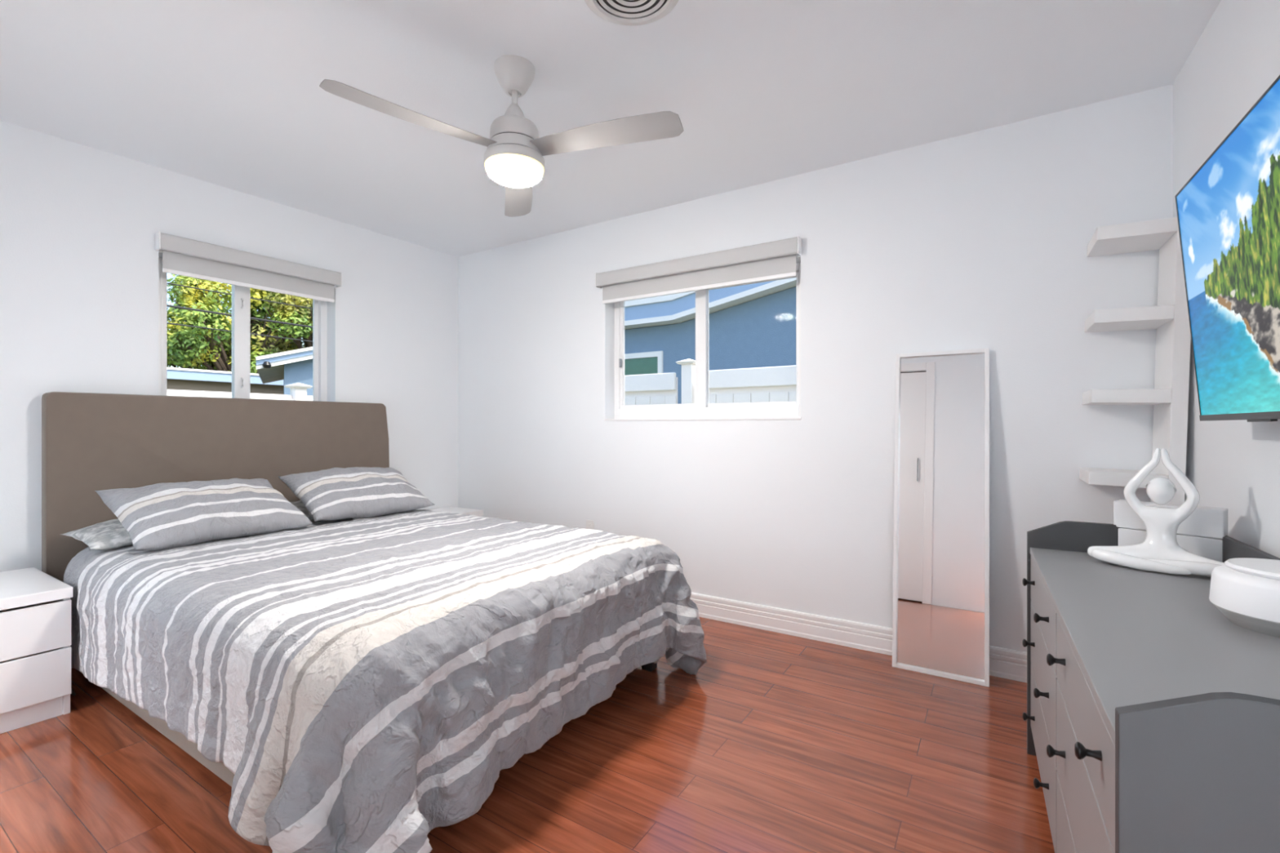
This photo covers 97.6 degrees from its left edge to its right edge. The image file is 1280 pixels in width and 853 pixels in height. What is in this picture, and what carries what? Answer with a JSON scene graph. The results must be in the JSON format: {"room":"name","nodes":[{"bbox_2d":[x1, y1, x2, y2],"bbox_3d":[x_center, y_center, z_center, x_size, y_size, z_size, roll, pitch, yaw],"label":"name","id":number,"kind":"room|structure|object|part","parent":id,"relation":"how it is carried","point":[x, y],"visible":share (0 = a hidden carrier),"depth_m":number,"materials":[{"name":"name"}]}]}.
{"room":"bedroom","nodes":[
{"label":"bedroom","id":0,"kind":"room"},
{"bbox_2d":[0,120,458,572],"bbox_3d":[-2.728,-0.177,3.491,0.200,2.840,3.669,0,0,35],"label":"wall","id":1,"kind":"structure","parent":0,"point":[79,224],"depth_m":3.16,"materials":[{"name":"paint"}]},
{"bbox_2d":[158,257,327,401],"bbox_3d":[-2.570,-0.524,3.701,0.191,0.966,1.013,0,0,35],"label":"window","id":2,"kind":"structure","parent":1,"relation":"in","point":[241,295],"depth_m":3.69,"materials":[{"name":"white plastic"}]},
{"bbox_3d":[-2.737,-0.546,3.544,0.022,0.832,0.467,0,0,35],"label":"sash","id":3,"kind":"part","parent":2,"relation":"part of","materials":[{"name":"white plastic"}]},
{"bbox_2d":[155,231,342,302],"bbox_3d":[-2.468,-1.002,3.630,0.070,0.218,1.037,0,0,35],"label":"roller blind","id":4,"kind":"object","parent":2,"relation":"attached to","point":[183,256],"visible":1,"depth_m":3.55,"materials":[{"name":"fabric"}]},
{"bbox_2d":[162,249,334,299],"bbox_3d":[-2.484,-0.985,3.641,0.002,0.145,0.977,0,0,35],"label":"shade","id":5,"kind":"object","parent":2,"relation":"attached to","point":[187,263],"depth_m":3.55,"materials":[{"name":"fabric"}]},
{"bbox_3d":[-2.526,-0.546,3.900,0.022,0.832,0.537,0,0,35],"label":"sash","id":6,"kind":"part","parent":2,"relation":"part of","materials":[{"name":"white plastic"}]},
{"bbox_2d":[0,617,1054,852],"bbox_3d":[-0.914,1.303,1.359,6.200,0.120,5.716,0,0,32],"label":"floor","id":7,"kind":"structure","parent":0,"point":[778,742],"depth_m":1.98,"materials":[{"name":"red wood"}]},
{"bbox_2d":[0,567,73,733],"bbox_3d":[-2.841,0.968,2.401,0.640,0.550,0.452,0,0,32],"label":"nightstand","id":8,"kind":"object","parent":7,"relation":"on","point":[36,606],"visible":1,"depth_m":2.34,"materials":[{"name":"white paint"}]},
{"bbox_3d":[-2.583,1.054,2.238,0.018,0.202,0.444,0,0,32],"label":"drawer","id":9,"kind":"part","parent":8,"relation":"part of","materials":[{"name":"white paint"}]},
{"bbox_3d":[-2.583,0.847,2.238,0.018,0.196,0.444,0,0,32],"label":"drawer","id":10,"kind":"part","parent":8,"relation":"part of","materials":[{"name":"white paint"}]},
{"bbox_2d":[41,391,658,786],"bbox_3d":[-1.438,0.534,2.910,2.626,1.418,1.838,0,0,32],"label":"platform bed","id":11,"kind":"object","parent":7,"relation":"on","point":[91,442],"visible":0.21,"depth_m":3.16,"materials":[{"name":"beige fabric"}]},
{"bbox_3d":[-1.780,1.048,2.159,2.400,0.330,0.040,0,0,32],"label":"rail","id":12,"kind":"part","parent":11,"relation":"part of","materials":[{"name":"beige fabric"}]},
{"bbox_3d":[-2.475,0.509,3.567,0.100,1.368,1.836,0,0,35],"label":"headboard","id":13,"kind":"part","parent":11,"relation":"part of","materials":[{"name":"brown fabric"}]},
{"bbox_3d":[0.048,1.103,2.877,0.060,0.280,0.060,0,0,32],"label":"leg","id":14,"kind":"part","parent":11,"relation":"part of","materials":[{"name":"black plastic"}]},
{"bbox_3d":[-1.360,0.762,2.840,2.380,0.372,1.690,0,0,32],"label":"mattress","id":15,"kind":"object","parent":11,"relation":"on","visible":0},
{"bbox_2d":[63,509,706,852],"bbox_3d":[-1.155,0.899,2.611,2.489,0.704,2.134,0,0,32],"label":"duvet","id":16,"kind":"object","parent":15,"relation":"on","point":[362,685],"visible":0.91,"depth_m":1.81,"materials":[{"name":"fabric"}]},
{"bbox_2d":[60,519,133,550],"bbox_3d":[-2.420,0.529,2.944,0.460,0.151,0.800,0,0,32],"label":"pillow","id":17,"kind":"object","parent":16,"relation":"on","point":[110,534],"visible":0.23,"depth_m":2.62,"materials":[{"name":"fabric"}]},
{"bbox_2d":[94,478,313,550],"bbox_3d":[-2.212,0.429,2.896,0.492,0.288,0.772,0,0,30],"label":"pillow","id":18,"kind":"object","parent":16,"relation":"on","point":[169,515],"visible":1,"depth_m":2.74,"materials":[{"name":"fabric"}]},
{"bbox_2d":[289,500,320,520],"bbox_3d":[-1.948,0.528,3.687,0.460,0.154,0.760,0,0,32],"label":"pillow","id":19,"kind":"object","parent":16,"relation":"on","point":[299,504],"visible":0.06,"depth_m":3.40,"materials":[{"name":"fabric"}]},
{"bbox_2d":[278,466,435,522],"bbox_3d":[-1.796,0.416,3.590,0.496,0.307,0.760,0,0,36],"label":"pillow","id":20,"kind":"object","parent":16,"relation":"on","point":[354,492],"visible":1,"depth_m":3.45,"materials":[{"name":"fabric"}]},
{"bbox_2d":[426,506,483,516],"bbox_3d":[-1.598,0.968,4.557,0.420,0.550,0.465,0,0,32],"label":"nightstand","id":21,"kind":"object","parent":7,"relation":"on","point":[479,513],"visible":0.16,"depth_m":4.62,"materials":[{"name":"white paint"}]},
{"bbox_2d":[892,348,989,687],"bbox_3d":[1.530,0.427,2.856,0.428,1.636,0.170,0,0,32],"label":"floor mirror","id":22,"kind":"object","parent":7,"relation":"on","point":[940,620],"visible":1,"depth_m":2.85,"materials":[{"name":"clear mirror"}]},
{"bbox_2d":[1022,520,1279,852],"bbox_3d":[1.290,0.796,1.336,0.551,0.893,1.585,0,0,31],"label":"dresser","id":23,"kind":"object","parent":7,"relation":"on","point":[1153,716],"visible":0.98,"depth_m":1.06,"materials":[{"name":"grey wood"}]},
{"bbox_3d":[1.377,1.031,1.986,0.036,0.028,0.028,0,0,31],"label":"knob","id":24,"kind":"part","parent":23,"relation":"part of","materials":[{"name":"black metal"}]},
{"bbox_3d":[1.377,0.770,1.986,0.036,0.028,0.028,0,0,31],"label":"knob","id":25,"kind":"part","parent":23,"relation":"part of","materials":[{"name":"black metal"}]},
{"bbox_3d":[1.377,0.553,1.986,0.036,0.028,0.028,0,0,31],"label":"knob","id":26,"kind":"part","parent":23,"relation":"part of","materials":[{"name":"black metal"}]},
{"bbox_3d":[1.155,1.031,1.613,0.036,0.028,0.028,0,0,31],"label":"knob","id":27,"kind":"part","parent":23,"relation":"part of","materials":[{"name":"black metal"}]},
{"bbox_3d":[1.155,0.770,1.613,0.036,0.028,0.028,0,0,31],"label":"knob","id":28,"kind":"part","parent":23,"relation":"part of","materials":[{"name":"black metal"}]},
{"bbox_3d":[1.155,0.553,1.613,0.036,0.028,0.028,0,0,31],"label":"knob","id":29,"kind":"part","parent":23,"relation":"part of","materials":[{"name":"black metal"}]},
{"bbox_3d":[1.290,0.569,1.785,0.020,0.165,0.762,0,0,31],"label":"drawer","id":30,"kind":"part","parent":23,"relation":"part of","materials":[{"name":"grey wood"}]},
{"bbox_3d":[1.290,1.013,1.785,0.020,0.236,0.762,0,0,31],"label":"drawer","id":31,"kind":"part","parent":23,"relation":"part of","materials":[{"name":"grey wood"}]},
{"bbox_3d":[1.290,0.773,1.785,0.020,0.236,0.762,0,0,31],"label":"drawer","id":32,"kind":"part","parent":23,"relation":"part of","materials":[{"name":"white wood"}]},
{"bbox_3d":[0.982,0.770,1.323,0.036,0.028,0.028,0,0,31],"label":"knob","id":33,"kind":"part","parent":23,"relation":"part of","materials":[{"name":"black metal"}]},
{"bbox_3d":[0.982,0.553,1.323,0.036,0.028,0.028,0,0,31],"label":"knob","id":34,"kind":"part","parent":23,"relation":"part of","materials":[{"name":"black metal"}]},
{"bbox_3d":[0.895,1.013,1.122,0.020,0.236,0.762,0,0,31],"label":"drawer","id":35,"kind":"part","parent":23,"relation":"part of","materials":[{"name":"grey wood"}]},
{"bbox_3d":[1.701,0.796,2.000,0.525,0.893,0.022,0,0,31],"label":"panel","id":36,"kind":"part","parent":23,"relation":"part of","materials":[{"name":"grey wood"}]},
{"bbox_3d":[0.895,0.773,1.122,0.020,0.236,0.762,0,0,31],"label":"drawer","id":37,"kind":"part","parent":23,"relation":"part of","materials":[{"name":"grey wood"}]},
{"bbox_3d":[0.895,0.569,1.122,0.020,0.165,0.762,0,0,31],"label":"drawer","id":38,"kind":"part","parent":23,"relation":"part of","materials":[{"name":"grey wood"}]},
{"bbox_3d":[0.759,0.553,0.950,0.036,0.028,0.028,0,0,31],"label":"knob","id":39,"kind":"part","parent":23,"relation":"part of","materials":[{"name":"black metal"}]},
{"bbox_3d":[1.296,0.469,1.332,0.497,0.023,1.541,0,0,31],"label":"panel","id":40,"kind":"part","parent":23,"relation":"part of","materials":[{"name":"grey wood"}]},
{"bbox_2d":[1087,448,1224,576],"bbox_3d":[1.654,0.263,1.788,0.145,0.384,0.356,0,0,-38],"label":"figurine","id":41,"kind":"object","parent":23,"relation":"on","point":[1160,551],"visible":0.92,"depth_m":1.79,"materials":[{"name":"white ceramic"}]},
{"bbox_2d":[1113,499,1227,562],"bbox_3d":[1.803,0.362,1.912,0.079,0.192,0.276,0,0,-37],"label":"storage box","id":42,"kind":"object","parent":23,"relation":"on","point":[1202,533],"visible":0.56,"depth_m":1.84,"materials":[{"name":"white cardboard"}]},
{"bbox_3d":[1.803,0.312,1.912,0.079,0.092,0.276,0,0,-37],"label":"box lid","id":43,"kind":"part","parent":42,"relation":"part of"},
{"bbox_3d":[0.900,0.796,0.658,0.525,0.893,0.022,0,0,31],"label":"panel","id":44,"kind":"part","parent":23,"relation":"part of","materials":[{"name":"grey wood"}]},
{"bbox_2d":[1208,557,1279,637],"bbox_3d":[1.465,0.387,1.264,0.253,0.143,0.253,0,0,32],"label":"diffuser","id":45,"kind":"object","parent":23,"relation":"on","point":[1246,590],"visible":1,"depth_m":1.25,"materials":[{"name":"white plastic"}]},
{"bbox_3d":[1.465,0.326,1.264,0.202,0.022,0.202,0,0,32],"label":"lid","id":46,"kind":"part","parent":45,"relation":"part of","materials":[{"name":"white plastic"}]},
{"bbox_3d":[1.518,0.766,1.200,0.020,0.833,1.541,0,0,31],"label":"panel","id":47,"kind":"part","parent":23,"relation":"part of","materials":[{"name":"grey wood"}]},
{"bbox_2d":[0,0,1221,257],"bbox_3d":[-0.914,-1.557,1.359,6.200,0.120,5.716,0,0,32],"label":"ceiling","id":48,"kind":"structure","parent":0,"point":[228,94],"depth_m":2.43,"materials":[{"name":"paint"}]},
{"bbox_2d":[319,54,684,217],"bbox_3d":[-0.489,-1.256,2.227,1.230,0.481,1.243,0,0,32],"label":"ceiling fan","id":49,"kind":"object","parent":48,"relation":"hanging from","point":[513,158],"visible":1,"depth_m":2.24,"materials":[{"name":"white metal"}]},
{"bbox_3d":[-0.832,-1.145,2.083,0.633,0.029,0.138,0,0,-43],"label":"blade","id":50,"kind":"part","parent":49,"relation":"part of","materials":[{"name":"paint"}]},
{"bbox_3d":[-0.523,-1.050,2.339,0.242,0.069,0.242,0,0,32],"label":"lamp shade","id":51,"kind":"part","parent":49,"relation":"part of","materials":[{"name":"white glass"}]},
{"bbox_3d":[-0.591,-1.145,2.734,0.138,0.029,0.633,0,0,-13],"label":"blade","id":52,"kind":"part","parent":49,"relation":"part of","materials":[{"name":"paint"}]},
{"bbox_3d":[-0.148,-1.145,2.200,0.633,0.029,0.138,0,0,17],"label":"blade","id":53,"kind":"part","parent":49,"relation":"part of","materials":[{"name":"paint"}]},
{"bbox_2d":[584,0,678,26],"bbox_3d":[-0.030,-1.488,1.913,0.344,0.018,0.344,0,0,32],"label":"ceiling vent","id":54,"kind":"object","parent":48,"relation":"in","point":[622,9],"visible":1,"depth_m":2.00,"materials":[{"name":"white metal"}]},
{"bbox_2d":[458,84,1173,652],"bbox_3d":[0.415,-0.177,3.782,5.150,2.840,0.200,0,0,32],"label":"wall","id":55,"kind":"structure","parent":0,"point":[980,239],"depth_m":3.15,"materials":[{"name":"paint"}]},
{"bbox_2d":[586,520,594,529],"bbox_3d":[-0.371,0.753,4.157,0.072,0.116,0.010,0,0,32],"label":"wall outlet","id":56,"kind":"object","parent":55,"relation":"attached to","point":[589,523],"visible":0.54,"depth_m":4.15,"materials":[{"name":"plastic"}]},
{"bbox_2d":[604,262,801,421],"bbox_3d":[0.397,-0.524,3.781,1.438,0.966,0.191,0,0,32],"label":"window","id":57,"kind":"structure","parent":55,"relation":"in","point":[702,410],"depth_m":3.81,"materials":[{"name":"white plastic"}]},
{"bbox_3d":[0.155,-0.546,3.992,0.705,0.832,0.022,0,0,32],"label":"sash","id":58,"kind":"part","parent":57,"relation":"part of","materials":[{"name":"white plastic"}]},
{"bbox_2d":[595,235,801,303],"bbox_3d":[0.317,-1.002,3.684,1.478,0.218,0.070,0,0,32],"label":"roller blind","id":59,"kind":"object","parent":57,"relation":"attached to","point":[775,260],"visible":1,"depth_m":3.62,"materials":[{"name":"fabric"}]},
{"bbox_2d":[602,253,795,300],"bbox_3d":[0.327,-0.985,3.701,1.418,0.145,0.002,0,0,32],"label":"shade","id":60,"kind":"object","parent":57,"relation":"attached to","point":[780,267],"depth_m":3.64,"materials":[{"name":"fabric"}]},
{"bbox_3d":[0.378,-0.049,3.751,1.438,0.016,0.121,0,0,32],"label":"sill","id":61,"kind":"part","parent":57,"relation":"part of","materials":[{"name":"paint"}]},
{"bbox_3d":[0.702,-0.546,3.678,0.715,0.832,0.022,0,0,32],"label":"sash","id":62,"kind":"part","parent":57,"relation":"part of","materials":[{"name":"white plastic"}]},
{"bbox_2d":[689,592,1026,682],"bbox_3d":[0.358,1.171,3.689,4.658,0.143,0.018,0,0,32],"label":"baseboard","id":63,"kind":"structure","parent":55,"relation":"attached to","point":[1004,663],"depth_m":3.25,"materials":[{"name":"paint"}]},
{"bbox_2d":[1079,217,1191,504],"bbox_3d":[2.101,0.202,2.409,0.301,2.075,0.278,2,1,32],"label":"wall shelf unit","id":64,"kind":"object","parent":55,"relation":"attached to","point":[1169,397],"visible":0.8,"depth_m":2.30,"materials":[{"name":"wood"}]},
{"bbox_3d":[2.079,0.221,2.423,0.250,0.056,0.278,2,1,32],"label":"shelf","id":65,"kind":"part","parent":64,"relation":"part of","materials":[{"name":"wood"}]},
{"bbox_3d":[2.087,-0.125,2.418,0.250,0.056,0.278,2,1,32],"label":"shelf","id":66,"kind":"part","parent":64,"relation":"part of","materials":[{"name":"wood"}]},
{"bbox_3d":[2.094,-0.460,2.413,0.250,0.056,0.278,2,1,32],"label":"shelf","id":67,"kind":"part","parent":64,"relation":"part of","materials":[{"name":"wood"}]},
{"bbox_3d":[2.102,-0.808,2.408,0.250,0.056,0.278,2,1,32],"label":"shelf","id":68,"kind":"part","parent":64,"relation":"part of","materials":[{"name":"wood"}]},
{"bbox_3d":[2.207,0.205,2.343,0.051,2.075,0.278,2,1,32],"label":"upright panel","id":69,"kind":"part","parent":64,"relation":"part of","materials":[{"name":"wood"}]},
{"bbox_2d":[1173,0,1279,558],"bbox_3d":[1.473,-0.177,0.825,0.200,2.840,3.667,0,0,31],"label":"wall","id":70,"kind":"structure","parent":0,"point":[1233,465],"depth_m":1.90,"materials":[{"name":"paint"}]},
{"bbox_2d":[1174,75,1279,422],"bbox_3d":[1.467,-0.379,1.209,0.202,0.732,1.291,0,0,32],"label":"television","id":71,"kind":"object","parent":70,"relation":"attached to","point":[1228,211],"visible":1,"depth_m":1.45,"materials":[{"name":"black plastic"}]},
{"label":"outside","id":72,"kind":"structure","parent":0,"visible":0},
{"bbox_3d":[-3.293,1.568,22.812,90.000,0.350,85.000,0,0,32],"label":"ground","id":73,"kind":"structure","parent":72,"visible":0},
{"bbox_2d":[167,367,283,394],"bbox_3d":[-11.071,-0.052,16.496,4.430,2.890,12.800,0,0,32],"label":"house","id":74,"kind":"structure","parent":73,"relation":"on","point":[178,379],"depth_m":13.63,"materials":[{"name":"paint"}]},
{"bbox_2d":[167,315,297,370],"bbox_3d":[-16.056,-1.606,22.044,5.867,6.048,7.622,0,0,32],"label":"broadleaf tree","id":75,"kind":"object","parent":73,"relation":"on","point":[200,366],"visible":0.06,"depth_m":20.03,"materials":[{"name":"green plant"}]},
{"bbox_2d":[167,273,312,373],"bbox_3d":[-14.434,-2.232,20.576,4.839,7.296,5.909,0,0,-29],"label":"broadleaf tree","id":76,"kind":"object","parent":73,"relation":"on","point":[209,340],"visible":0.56,"depth_m":18.97,"materials":[{"name":"green plant"}]},
{"bbox_2d":[167,382,312,400],"bbox_3d":[-4.200,0.435,6.447,0.224,1.915,4.212,0,0,32],"label":"fence","id":77,"kind":"object","parent":73,"relation":"on","point":[298,391],"visible":0.06,"depth_m":6.36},
{"bbox_3d":[-4.706,-0.272,5.697,0.050,0.200,2.180,0,0,32],"label":"rail","id":78,"kind":"part","parent":77,"relation":"part of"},
{"bbox_3d":[-4.669,-0.122,5.673,0.024,0.400,2.180,0,0,32],"label":"rail","id":79,"kind":"part","parent":77,"relation":"part of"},
{"bbox_3d":[-4.063,0.468,6.663,0.130,1.850,0.130,0,0,32],"label":"post","id":80,"kind":"part","parent":77,"relation":"part of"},
{"bbox_3d":[-3.570,-0.272,7.487,0.050,0.200,1.780,0,0,32],"label":"rail","id":81,"kind":"part","parent":77,"relation":"part of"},
{"bbox_2d":[222,290,312,356],"bbox_3d":[-12.698,-2.577,22.874,6.005,7.983,6.497,0,0,-13],"label":"broadleaf tree","id":82,"kind":"object","parent":73,"relation":"on","point":[286,298],"visible":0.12,"depth_m":20.38,"materials":[{"name":"green plant"}]},
{"bbox_2d":[256,346,312,395],"bbox_3d":[-6.151,-0.344,12.756,4.150,3.475,4.400,0,0,-33],"label":"outbuilding","id":83,"kind":"structure","parent":73,"relation":"on","point":[292,366],"depth_m":10.36,"materials":[{"name":"paint"}]},
{"bbox_2d":[262,361,271,368],"bbox_3d":[-6.616,-1.092,9.929,0.140,0.130,0.140,0,0,-33],"label":"light","id":84,"kind":"object","parent":83,"relation":"attached to","point":[264,364],"depth_m":9.89,"materials":[{"name":"black plastic"}]},
{"bbox_3d":[-5.040,-1.474,11.021,4.150,0.935,0.040,0,0,-33],"label":"trim","id":85,"kind":"part","parent":83,"relation":"part of","materials":[{"name":"white wood"}]},
{"bbox_2d":[624,277,795,404],"bbox_3d":[3.648,-0.852,11.819,12.500,4.490,6.530,0,0,32],"label":"house","id":86,"kind":"structure","parent":73,"relation":"on","point":[752,326],"depth_m":9.72,"materials":[{"name":"paint"}]},
{"bbox_3d":[-0.233,-0.952,10.788,1.370,0.690,0.010,0,0,32],"label":"pane","id":87,"kind":"part","parent":86,"relation":"part of","materials":[{"name":"green glass"}]},
{"bbox_3d":[1.926,-2.292,9.104,12.500,0.810,0.040,0,0,32],"label":"trim","id":88,"kind":"part","parent":86,"relation":"part of","materials":[{"name":"white wood"}]},
{"bbox_2d":[624,358,795,404],"bbox_3d":[1.052,0.316,5.964,6.412,2.155,0.224,0,0,32],"label":"fence","id":89,"kind":"object","parent":73,"relation":"on","point":[770,384],"visible":0.12,"depth_m":6.05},
{"bbox_3d":[-0.586,-0.512,6.973,2.340,0.200,0.050,0,0,32],"label":"rail","id":90,"kind":"part","parent":89,"relation":"part of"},
{"bbox_3d":[-0.577,0.515,6.988,2.340,1.735,0.025,0,0,32],"label":"picket panel","id":91,"kind":"part","parent":89,"relation":"part of","materials":[{"name":"white wood"}]},
{"bbox_3d":[-0.563,-0.362,7.010,2.340,0.400,0.024,0,0,32],"label":"rail","id":92,"kind":"part","parent":89,"relation":"part of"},
{"bbox_3d":[0.551,0.348,6.282,0.130,2.090,0.130,0,0,32],"label":"post","id":93,"kind":"part","parent":89,"relation":"part of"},
{"bbox_3d":[2.201,-0.512,5.206,3.660,0.200,0.050,0,0,32],"label":"rail","id":94,"kind":"part","parent":89,"relation":"part of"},
{"bbox_3d":[2.210,0.515,5.221,3.660,1.735,0.025,0,0,32],"label":"picket panel","id":95,"kind":"part","parent":89,"relation":"part of","materials":[{"name":"white wood"}]},
{"bbox_3d":[2.224,-0.362,5.242,3.660,0.400,0.024,0,0,32],"label":"rail","id":96,"kind":"part","parent":89,"relation":"part of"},
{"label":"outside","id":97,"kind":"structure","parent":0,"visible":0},
{"bbox_2d":[167,282,312,309],"bbox_3d":[-10.380,-3.727,17.241,0.036,0.131,22.000,0,0,32],"label":"power line","id":98,"kind":"object","parent":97,"point":[167,282],"visible":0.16,"depth_m":15.55,"materials":[{"name":"rubber"}]},
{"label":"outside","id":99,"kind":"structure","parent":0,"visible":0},
{"bbox_2d":[167,304,312,328],"bbox_3d":[-10.363,-3.137,17.231,0.060,0.132,22.001,0,0,32],"label":"power line","id":100,"kind":"object","parent":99,"point":[168,305],"visible":0.2,"depth_m":15.51,"materials":[{"name":"rubber"}]},
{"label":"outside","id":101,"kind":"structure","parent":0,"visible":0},
{"bbox_2d":[167,322,312,342],"bbox_3d":[-10.346,-2.677,17.220,0.036,0.091,22.000,0,0,32],"label":"power line","id":102,"kind":"object","parent":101,"point":[167,322],"visible":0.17,"depth_m":15.49,"materials":[{"name":"rubber"}]}
]}

